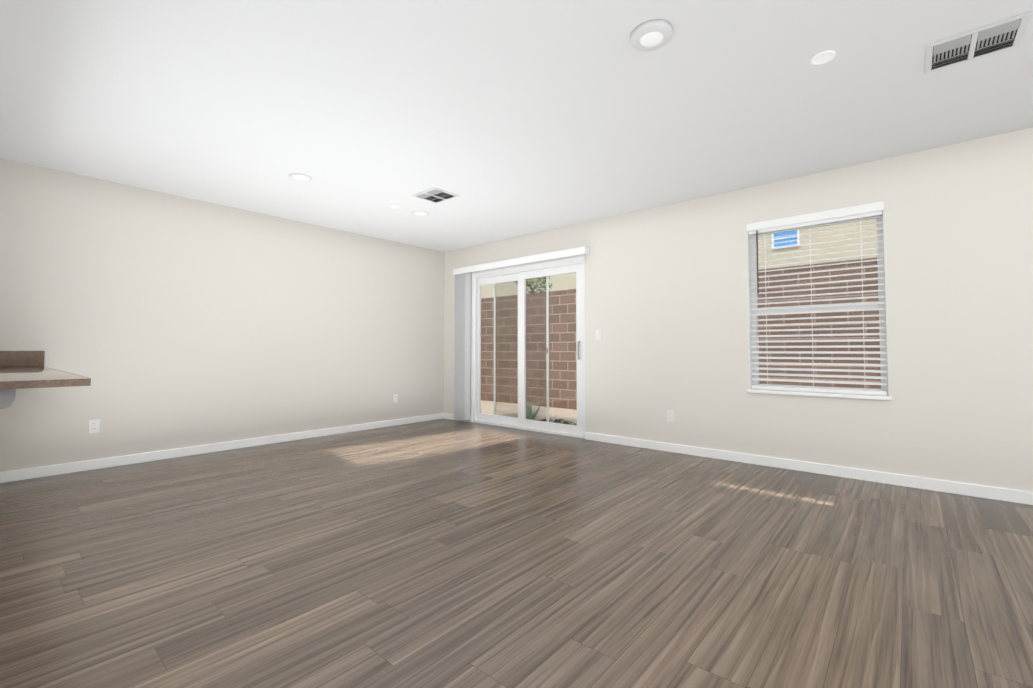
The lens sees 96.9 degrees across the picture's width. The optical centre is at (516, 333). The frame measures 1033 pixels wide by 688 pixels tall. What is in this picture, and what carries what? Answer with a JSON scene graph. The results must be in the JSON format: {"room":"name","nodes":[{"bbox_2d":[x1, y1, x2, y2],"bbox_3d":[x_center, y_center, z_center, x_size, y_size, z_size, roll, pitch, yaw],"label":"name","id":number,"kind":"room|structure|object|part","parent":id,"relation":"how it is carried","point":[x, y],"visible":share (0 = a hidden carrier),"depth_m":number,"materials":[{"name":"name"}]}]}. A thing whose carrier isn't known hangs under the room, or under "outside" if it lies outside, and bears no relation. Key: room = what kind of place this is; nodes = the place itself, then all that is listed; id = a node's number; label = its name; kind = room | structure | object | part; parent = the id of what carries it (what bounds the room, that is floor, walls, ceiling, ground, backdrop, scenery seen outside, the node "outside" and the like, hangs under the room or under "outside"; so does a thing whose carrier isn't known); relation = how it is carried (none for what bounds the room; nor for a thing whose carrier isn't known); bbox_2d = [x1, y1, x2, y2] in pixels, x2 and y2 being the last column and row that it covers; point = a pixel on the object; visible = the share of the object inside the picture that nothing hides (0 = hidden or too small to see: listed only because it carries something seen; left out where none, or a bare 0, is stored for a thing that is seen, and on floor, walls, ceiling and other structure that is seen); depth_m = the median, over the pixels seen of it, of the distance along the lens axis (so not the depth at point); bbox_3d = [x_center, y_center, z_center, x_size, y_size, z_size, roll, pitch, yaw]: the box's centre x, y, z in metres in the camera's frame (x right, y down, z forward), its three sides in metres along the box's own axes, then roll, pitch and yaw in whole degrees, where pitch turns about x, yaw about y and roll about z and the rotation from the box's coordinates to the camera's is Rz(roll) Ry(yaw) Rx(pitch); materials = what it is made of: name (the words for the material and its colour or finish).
{"room":"empty living room","nodes":[
{"label":"empty living room","id":0,"kind":"room"},
{"bbox_2d":[0,158,444,471],"bbox_3d":[-3.663,-0.091,4.196,0.150,2.560,7.960,-2,-3,41],"label":"wall","id":1,"kind":"structure","parent":0,"point":[163,321],"depth_m":4.58,"materials":[{"name":"white paint"}]},
{"bbox_2d":[88,419,99,433],"bbox_3d":[-3.693,0.807,4.005,0.009,0.116,0.072,-2,-3,41],"label":"electrical outlet","id":2,"kind":"object","parent":1,"relation":"attached to","point":[94,427],"visible":1,"depth_m":4.00,"materials":[{"name":"white plastic"}]},
{"bbox_2d":[0,413,443,482],"bbox_3d":[-2.606,1.185,5.253,0.017,0.085,4.610,-2,-3,41],"label":"baseboard","id":3,"kind":"structure","parent":1,"relation":"attached to","point":[37,472],"depth_m":4.51,"materials":[{"name":"white wood"}]},
{"bbox_2d":[393,394,396,402],"bbox_3d":[-1.681,0.892,6.349,0.009,0.116,0.072,-2,-3,41],"label":"electrical outlet","id":4,"kind":"object","parent":1,"relation":"attached to","point":[394,398],"visible":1,"depth_m":6.34,"materials":[{"name":"white plastic"}]},
{"bbox_2d":[0,419,1032,687],"bbox_3d":[-0.216,1.141,1.194,9.230,0.120,7.960,-2,-3,41],"label":"floor","id":5,"kind":"structure","parent":0,"point":[442,553],"depth_m":2.14,"materials":[{"name":"brown wood"}]},
{"bbox_3d":[-3.426,0.690,2.407,2.440,0.869,0.558,-2,-3,41],"label":"base cabinet","id":6,"kind":"object","parent":5,"relation":"on","visible":0},
{"bbox_2d":[0,366,87,389],"bbox_3d":[-3.289,0.242,2.585,2.493,0.035,1.020,-2,-3,41],"label":"countertop","id":7,"kind":"structure","parent":6,"relation":"on","point":[23,373],"depth_m":2.51,"materials":[{"name":"stone"}]},
{"bbox_2d":[0,351,44,366],"bbox_3d":[-4.227,0.189,3.392,0.022,0.128,1.020,-2,-3,41],"label":"backsplash","id":8,"kind":"structure","parent":7,"relation":"on","point":[21,358],"depth_m":3.68,"materials":[{"name":"stone"}]},
{"bbox_2d":[0,378,90,389],"bbox_3d":[-2.342,0.213,1.774,0.002,0.034,1.022,-2,-3,41],"label":"countertop edge","id":9,"kind":"object","parent":7,"relation":"attached to","point":[41,383],"depth_m":2.04,"materials":[{"name":"stone"}]},
{"bbox_2d":[0,0,1032,251],"bbox_3d":[-0.216,-1.552,1.291,9.230,0.150,7.960,-2,-3,41],"label":"ceiling","id":10,"kind":"structure","parent":0,"point":[508,118],"depth_m":2.79,"materials":[{"name":"white paint"}]},
{"bbox_2d":[289,173,312,181],"bbox_3d":[-1.899,-1.375,4.031,0.190,0.006,0.190,-2,-3,41],"label":"recessed light","id":11,"kind":"object","parent":10,"relation":"in","point":[309,177],"depth_m":4.02,"materials":[{"name":"white plastic"}]},
{"bbox_3d":[-1.899,-1.375,4.031,0.140,0.001,0.140,-2,-3,41],"label":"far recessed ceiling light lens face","id":12,"kind":"part","parent":11,"relation":"part of","materials":[{"name":"white plastic"}]},
{"bbox_2d":[412,211,428,215],"bbox_3d":[-1.067,-1.337,5.081,0.190,0.006,0.190,-2,-3,41],"label":"recessed light","id":13,"kind":"object","parent":10,"relation":"in","point":[420,211],"depth_m":5.08,"materials":[{"name":"white plastic"}]},
{"bbox_3d":[-1.067,-1.337,5.081,0.140,0.001,0.140,-2,-3,41],"label":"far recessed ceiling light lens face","id":14,"kind":"part","parent":13,"relation":"part of","materials":[{"name":"white plastic"}]},
{"bbox_2d":[412,187,459,203],"bbox_3d":[-0.795,-1.355,4.506,0.355,0.010,0.315,-2,-3,41],"label":"frame","id":15,"kind":"object","parent":10,"relation":"attached to","point":[434,188],"visible":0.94,"depth_m":4.48,"materials":[{"name":"white metal"}]},
{"bbox_2d":[417,189,453,202],"bbox_3d":[-0.795,-1.354,4.506,0.295,0.015,0.245,-2,-3,41],"label":"ceiling air vent","id":16,"kind":"object","parent":15,"relation":"attached to","point":[435,192],"visible":0.92,"depth_m":4.47,"materials":[{"name":"grey metal"}]},
{"bbox_2d":[424,192,451,201],"bbox_3d":[-0.795,-1.360,4.506,0.299,0.001,0.259,-2,-3,41],"label":"vent panel","id":17,"kind":"object","parent":15,"relation":"attached to","point":[438,199],"visible":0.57,"depth_m":4.55,"materials":[{"name":"black metal"}]},
{"bbox_2d":[630,20,672,50],"bbox_3d":[0.649,-1.425,2.205,0.196,0.037,0.196,-2,-3,41],"label":"recessed light","id":18,"kind":"object","parent":10,"relation":"in","point":[664,28],"depth_m":2.17,"materials":[{"name":"white plastic"}]},
{"bbox_3d":[0.649,-1.413,2.204,0.111,0.012,0.111,-2,-3,41],"label":"disc ceiling light lens face","id":19,"kind":"part","parent":18,"relation":"part of","materials":[{"name":"white plastic"}]},
{"bbox_2d":[810,50,835,64],"bbox_3d":[1.592,-1.435,2.380,0.112,0.006,0.112,-2,-3,41],"label":"recessed light","id":20,"kind":"object","parent":10,"relation":"in","point":[832,52],"depth_m":2.38,"materials":[{"name":"white plastic"}]},
{"bbox_3d":[1.592,-1.435,2.380,0.080,0.001,0.080,-2,-3,41],"label":"near recessed ceiling light lens face","id":21,"kind":"part","parent":20,"relation":"part of","materials":[{"name":"white plastic"}]},
{"bbox_2d":[924,11,1031,74],"bbox_3d":[2.276,-1.434,2.285,0.355,0.015,0.315,-2,-3,41],"label":"ceiling vent","id":22,"kind":"object","parent":10,"relation":"in","point":[1025,18],"depth_m":2.25,"materials":[{"name":"white metal"}]},
{"bbox_3d":[2.216,-1.433,2.337,0.135,0.015,0.245,-2,-3,41],"label":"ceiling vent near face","id":23,"kind":"part","parent":22,"relation":"part of","materials":[{"name":"white metal"}]},
{"bbox_2d":[931,20,1020,69],"bbox_3d":[2.276,-1.440,2.285,0.299,0.001,0.259,-2,-3,41],"label":"vent panel","id":24,"kind":"object","parent":22,"relation":"attached to","point":[975,49],"visible":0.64,"depth_m":2.32,"materials":[{"name":"black"}]},
{"bbox_3d":[2.337,-1.436,2.233,0.135,0.015,0.245,-2,-3,41],"label":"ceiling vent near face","id":25,"kind":"part","parent":22,"relation":"part of","materials":[{"name":"white metal"}]},
{"bbox_2d":[444,127,1032,491],"bbox_3d":[2.326,-0.091,4.205,8.930,2.560,0.150,-2,-3,41],"label":"wall","id":26,"kind":"structure","parent":0,"point":[667,300],"depth_m":3.75,"materials":[{"name":"white paint"}]},
{"bbox_2d":[444,413,470,421],"bbox_3d":[-0.882,1.241,6.801,0.580,0.085,0.014,-2,-3,41],"label":"baseboard","id":27,"kind":"structure","parent":26,"relation":"attached to","point":[446,416],"depth_m":6.87,"materials":[{"name":"white"}]},
{"bbox_2d":[478,273,518,424],"bbox_3d":[-0.226,0.208,6.416,0.856,2.049,0.035,-2,-3,41],"label":"sliding door","id":28,"kind":"structure","parent":26,"relation":"in","point":[492,417],"depth_m":6.47,"materials":[{"name":"white plastic"}]},
{"bbox_2d":[453,246,589,274],"bbox_3d":[-0.042,-0.949,6.099,2.290,0.092,0.104,-2,-3,41],"label":"blind valance","id":29,"kind":"object","parent":26,"relation":"attached to","point":[536,258],"visible":0.96,"depth_m":5.90,"materials":[{"name":"white plastic"}]},
{"bbox_2d":[494,276,548,421],"bbox_3d":[0.046,0.201,6.222,0.970,2.049,0.014,-2,-3,41],"label":"sliding door","id":30,"kind":"structure","parent":26,"relation":"in","point":[547,320],"depth_m":6.14,"materials":[{"name":"glass"}]},
{"bbox_2d":[471,255,584,437],"bbox_3d":[0.128,0.173,6.088,1.926,2.168,0.120,-2,-3,41],"label":"door frame","id":31,"kind":"structure","parent":26,"relation":"attached to","point":[516,270],"depth_m":6.27,"materials":[{"name":"white plastic"}]},
{"bbox_2d":[519,263,582,434],"bbox_3d":[0.412,0.185,5.792,1.006,2.049,0.073,-2,-3,41],"label":"sliding door","id":32,"kind":"structure","parent":26,"relation":"in","point":[559,427],"depth_m":5.77,"materials":[{"name":"white plastic"}]},
{"bbox_3d":[0.745,0.195,5.480,0.016,0.220,0.034,-2,-3,41],"label":"sliding door handle","id":33,"kind":"part","parent":32,"relation":"part of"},
{"bbox_3d":[0.757,0.196,5.494,0.036,0.280,0.004,-2,-3,41],"label":"sliding door handle","id":34,"kind":"part","parent":32,"relation":"part of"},
{"bbox_2d":[596,330,600,339],"bbox_3d":[0.945,0.008,5.279,0.072,0.116,0.011,-2,-3,41],"label":"light switch","id":35,"kind":"object","parent":26,"relation":"attached to","point":[598,334],"visible":1,"depth_m":5.27,"materials":[{"name":"white plastic"}]},
{"bbox_2d":[667,410,673,421],"bbox_3d":[1.581,0.843,4.704,0.072,0.116,0.009,-2,-3,41],"label":"outlet","id":36,"kind":"object","parent":26,"relation":"attached to","point":[670,415],"visible":1,"depth_m":4.70,"materials":[{"name":"white plastic"}]},
{"bbox_2d":[585,432,1032,504],"bbox_3d":[3.221,1.114,3.284,6.370,0.085,0.017,-2,-3,41],"label":"baseboard","id":37,"kind":"structure","parent":26,"relation":"attached to","point":[1002,494],"depth_m":3.77,"materials":[{"name":"white wood"}]},
{"bbox_2d":[748,210,888,395],"bbox_3d":[2.578,-0.244,3.982,0.990,1.490,0.139,-2,-3,41],"label":"window","id":38,"kind":"structure","parent":26,"relation":"in","point":[750,333],"depth_m":3.93,"materials":[{"name":"white plastic"}]},
{"bbox_2d":[748,211,881,234],"bbox_3d":[2.551,-0.962,3.976,0.974,0.044,0.048,-2,-3,41],"label":"blind headrail","id":39,"kind":"object","parent":38,"relation":"attached to","point":[826,221],"visible":0.79,"depth_m":3.92,"materials":[{"name":"white plastic"}]},
{"bbox_2d":[756,231,758,294],"bbox_3d":[2.212,-0.656,4.204,0.010,0.590,0.010,-2,-3,41],"label":"blind wand","id":40,"kind":"object","parent":39,"relation":"hanging from","point":[757,263],"visible":1,"depth_m":4.20,"materials":[{"name":"grey plastic"}]},
{"bbox_2d":[764,232,767,385],"bbox_3d":[2.266,-0.231,4.156,0.004,1.403,0.002,-2,-3,41],"label":"blind cord","id":41,"kind":"object","parent":39,"relation":"hanging from","point":[764,232],"depth_m":4.15,"materials":[{"name":"white fabric"}]},
{"bbox_2d":[810,242,813,387],"bbox_3d":[2.532,-0.240,3.928,0.004,1.403,0.002,-2,-3,41],"label":"blind cord","id":42,"kind":"object","parent":39,"relation":"hanging from","point":[811,309],"depth_m":3.93,"materials":[{"name":"white fabric"}]},
{"bbox_2d":[746,201,883,231],"bbox_3d":[2.529,-1.004,3.952,1.002,0.070,0.018,-2,-3,41],"label":"blind valance","id":43,"kind":"object","parent":39,"relation":"attached to","point":[849,211],"visible":1,"depth_m":3.91,"materials":[{"name":"white plastic"}]},
{"bbox_2d":[749,216,886,384],"bbox_3d":[2.551,-0.262,3.950,0.974,1.356,0.046,-2,-3,41],"label":"window blind slats","id":44,"kind":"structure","parent":39,"relation":"hanging from","point":[835,358],"depth_m":3.90,"materials":[{"name":"white plastic"}]},
{"bbox_2d":[860,217,865,390],"bbox_3d":[2.799,-0.248,3.700,0.004,1.403,0.002,-2,-3,41],"label":"blind cord","id":45,"kind":"object","parent":39,"relation":"hanging from","point":[860,217],"depth_m":3.70,"materials":[{"name":"white fabric"}]},
{"bbox_2d":[756,218,880,388],"bbox_3d":[2.602,-0.243,4.010,0.904,1.404,0.006,-2,-3,41],"label":"window panel","id":46,"kind":"object","parent":38,"relation":"attached to","point":[819,298],"depth_m":3.98,"materials":[{"name":"clear glass"}]},
{"bbox_3d":[2.551,0.480,3.924,0.974,0.033,0.056,-2,-3,41],"label":"window blind bottom rail","id":47,"kind":"part","parent":38,"relation":"part of","materials":[{"name":"white plastic"}]},
{"bbox_2d":[747,389,891,399],"bbox_3d":[2.548,0.514,3.919,1.030,0.030,0.099,-2,-3,41],"label":"window sill","id":48,"kind":"structure","parent":26,"relation":"attached to","point":[823,394],"depth_m":3.84,"materials":[{"name":"white paint"}]},
{"bbox_3d":[-3.215,0.700,2.676,2.470,0.868,0.120,-2,-3,41],"label":"wall","id":49,"kind":"structure","parent":0,"visible":0},
{"bbox_2d":[0,389,15,409],"bbox_3d":[-2.282,0.336,2.025,0.090,0.190,0.085,-2,-3,41],"label":"corbel","id":50,"kind":"object","parent":49,"relation":"attached to","point":[7,397],"visible":0.93,"depth_m":2.01,"materials":[{"name":"grey paint"}]},
{"bbox_3d":[-0.044,-0.966,6.098,2.230,0.042,0.040,-2,-3,41],"label":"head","id":51,"kind":"object","parent":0,"visible":0},
{"bbox_2d":[454,272,470,419],"bbox_3d":[-0.791,0.161,6.699,0.263,2.167,0.081,-2,-3,41],"label":"vertical blind","id":52,"kind":"object","parent":51,"relation":"hanging from","point":[462,353],"visible":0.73,"depth_m":6.66,"materials":[{"name":"grey"}]},
{"label":"outside","id":53,"kind":"structure","parent":0,"visible":0},
{"bbox_2d":[481,400,576,425],"bbox_3d":[4.223,1.709,10.249,24.000,0.200,11.590,-2,-3,41],"label":"gravel","id":54,"kind":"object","parent":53,"point":[556,415],"depth_m":9.31,"materials":[{"name":"beige gravel"}]},
{"bbox_2d":[517,403,541,419],"bbox_3d":[0.190,1.347,7.909,0.480,0.380,0.595,-2,-3,41],"label":"agave plant","id":55,"kind":"object","parent":54,"relation":"on","point":[528,415],"depth_m":7.91,"materials":[{"name":"green plant"}]},
{"bbox_2d":[537,419,576,424],"bbox_3d":[0.575,1.345,6.540,1.057,0.297,0.503,-2,-3,41],"label":"shrub","id":56,"kind":"object","parent":54,"relation":"on","point":[563,420],"depth_m":6.53,"materials":[{"name":"green plant"}]},
{"bbox_2d":[481,219,876,297],"bbox_3d":[4.838,-2.212,11.109,24.000,7.700,0.300,-2,-3,41],"label":"wall","id":57,"kind":"structure","parent":54,"relation":"on","point":[489,288],"depth_m":9.72,"materials":[{"name":"beige paint"}]},
{"bbox_2d":[771,230,799,247],"bbox_3d":[5.868,-2.093,9.993,0.530,0.420,0.044,-2,-3,41],"label":"neighbor window","id":58,"kind":"structure","parent":57,"relation":"attached to","point":[785,239],"depth_m":9.98,"materials":[{"name":"blue glass"}]},
{"bbox_2d":[481,257,880,409],"bbox_3d":[2.690,0.275,8.513,24.000,2.540,0.220,-2,-3,41],"label":"wall","id":59,"kind":"structure","parent":54,"relation":"on","point":[553,313],"depth_m":7.32,"materials":[{"name":"brown brick"}]},
{"bbox_3d":[0.334,0.067,11.152,0.200,3.147,0.964,-2,-3,41],"label":"tree","id":60,"kind":"object","parent":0,"visible":0},
{"bbox_2d":[526,276,551,292],"bbox_3d":[0.464,-1.220,11.252,0.958,0.528,0.917,-2,-3,41],"label":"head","id":61,"kind":"object","parent":60,"relation":"attached to","point":[543,283],"depth_m":11.19,"materials":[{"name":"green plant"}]}
]}

